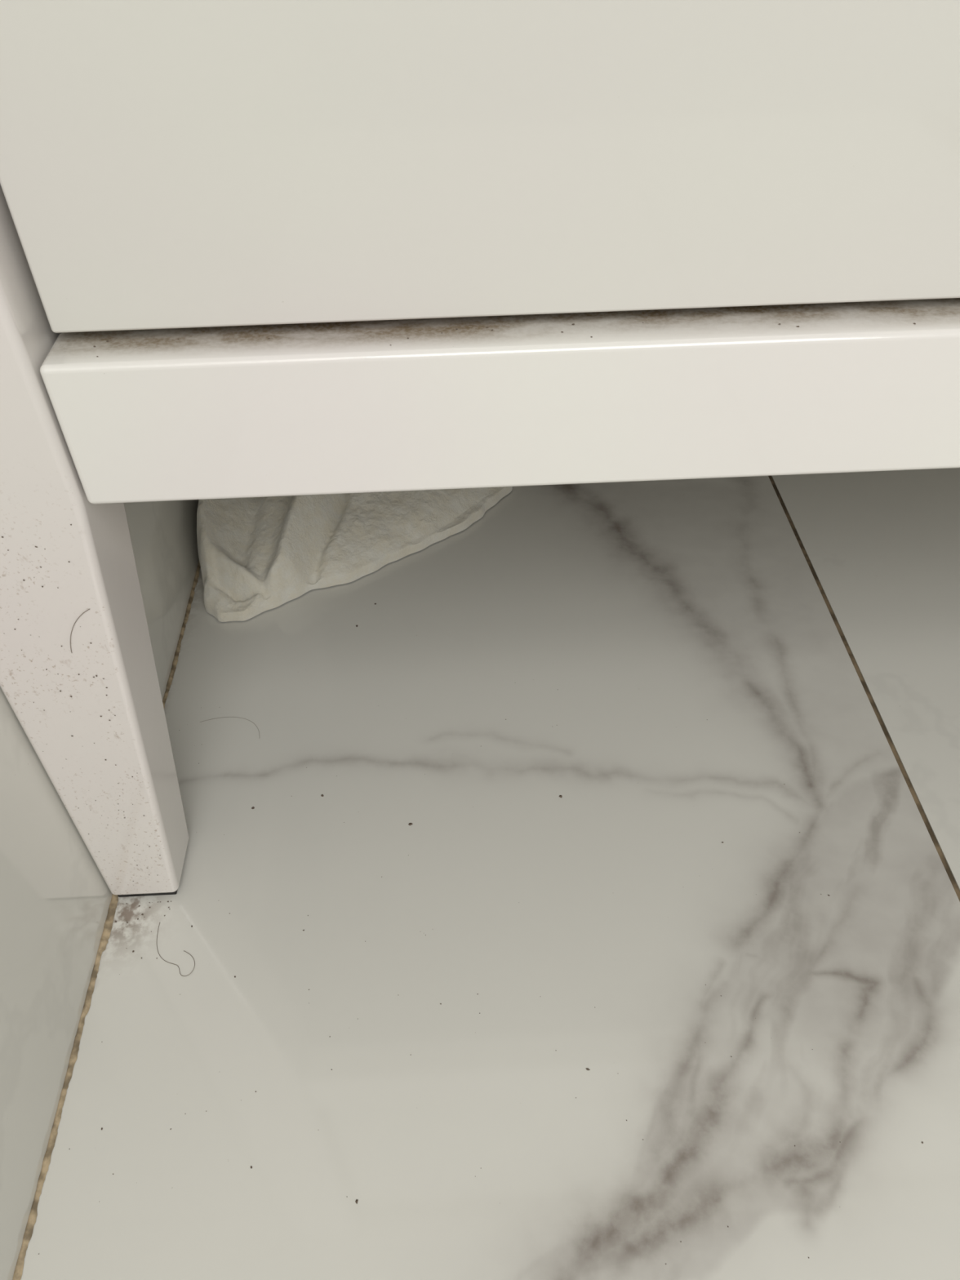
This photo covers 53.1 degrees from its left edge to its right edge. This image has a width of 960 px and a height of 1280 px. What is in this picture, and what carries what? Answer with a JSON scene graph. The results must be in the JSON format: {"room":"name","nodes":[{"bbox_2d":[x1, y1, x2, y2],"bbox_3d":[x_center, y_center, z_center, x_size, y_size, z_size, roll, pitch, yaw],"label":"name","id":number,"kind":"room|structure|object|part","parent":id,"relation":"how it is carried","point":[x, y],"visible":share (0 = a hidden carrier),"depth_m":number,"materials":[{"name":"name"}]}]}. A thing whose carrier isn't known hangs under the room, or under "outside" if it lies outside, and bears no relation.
{"room":"bathroom","nodes":[
{"label":"bathroom","id":0,"kind":"room"},
{"bbox_2d":[0,499,199,1279],"bbox_3d":[-0.309,-0.283,-0.539,0.100,2.430,2.250,-3,44,-1],"label":"wall","id":1,"kind":"structure","parent":0,"point":[55,899],"depth_m":0.57,"materials":[{"name":"stone"}]},
{"bbox_2d":[768,475,959,901],"bbox_3d":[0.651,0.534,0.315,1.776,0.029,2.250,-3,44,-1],"label":"grout line","id":2,"kind":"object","parent":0,"point":[867,691],"depth_m":0.79,"materials":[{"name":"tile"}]},
{"bbox_2d":[20,475,959,1279],"bbox_3d":[0.036,0.184,0.670,0.590,0.001,1.197,-3,44,-1],"label":"tile","id":3,"kind":"structure","parent":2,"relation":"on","point":[625,618],"depth_m":0.65,"materials":[{"name":"tile"}]},
{"bbox_2d":[12,561,200,1279],"bbox_3d":[-0.255,0.217,0.642,0.005,0.003,1.240,-3,44,-1],"label":"joint","id":4,"kind":"object","parent":3,"relation":"on","point":[108,926],"visible":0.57,"depth_m":0.60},
{"bbox_2d":[156,922,195,976],"bbox_3d":[-0.209,0.210,0.650,0.048,0.001,0.015,32,53,30],"label":"strand","id":5,"kind":"object","parent":3,"relation":"on","point":[159,922],"visible":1,"depth_m":0.64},
{"bbox_2d":[196,486,512,622],"bbox_3d":[-0.112,-0.150,0.940,0.322,0.105,0.257,-3,44,-1],"label":"cleaning cloth","id":6,"kind":"object","parent":3,"relation":"on","point":[257,555],"visible":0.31,"depth_m":0.91,"materials":[{"name":"white fabric"}]},
{"bbox_2d":[0,0,959,897],"bbox_3d":[0.327,-0.352,0.592,1.214,0.865,0.586,-3,44,-1],"label":"bathroom vanity","id":7,"kind":"object","parent":3,"relation":"on","point":[248,248],"visible":1,"depth_m":0.39,"materials":[{"name":"white paint"}]},
{"bbox_2d":[70,608,89,653],"bbox_3d":[-0.206,-0.004,0.496,0.019,0.030,0.001,-3,44,-1],"label":"strand","id":8,"kind":"object","parent":7,"relation":"attached to","point":[88,609],"visible":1,"depth_m":0.49,"materials":[{"name":"grey"}]},
{"bbox_3d":[-0.227,-0.141,0.406,0.082,0.834,0.062,-3,44,-1],"label":"leg","id":9,"kind":"part","parent":7,"relation":"part of","materials":[{"name":"white paint"}]},
{"bbox_3d":[0.330,-0.297,0.286,1.030,0.387,0.019,-3,44,-1],"label":"drawer","id":10,"kind":"part","parent":7,"relation":"part of","materials":[{"name":"white paint"}]},
{"bbox_3d":[0.335,-0.122,0.443,1.037,0.071,0.034,-3,44,-1],"label":"rail","id":11,"kind":"part","parent":7,"relation":"part of","materials":[{"name":"white paint"}]},
{"bbox_2d":[38,603,923,1264],"bbox_3d":[-0.004,0.158,0.697,0.502,0.001,0.565,-3,44,-1],"label":"dust specks","id":12,"kind":"object","parent":3,"relation":"on","point":[322,795],"visible":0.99,"depth_m":0.67,"materials":[{"name":"black"}]},
{"bbox_2d":[771,467,959,890],"bbox_3d":[0.631,0.158,0.681,0.592,0.001,1.197,-3,44,-1],"label":"floor","id":13,"kind":"structure","parent":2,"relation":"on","point":[882,548],"depth_m":0.89,"materials":[{"name":"tile"}]}
]}

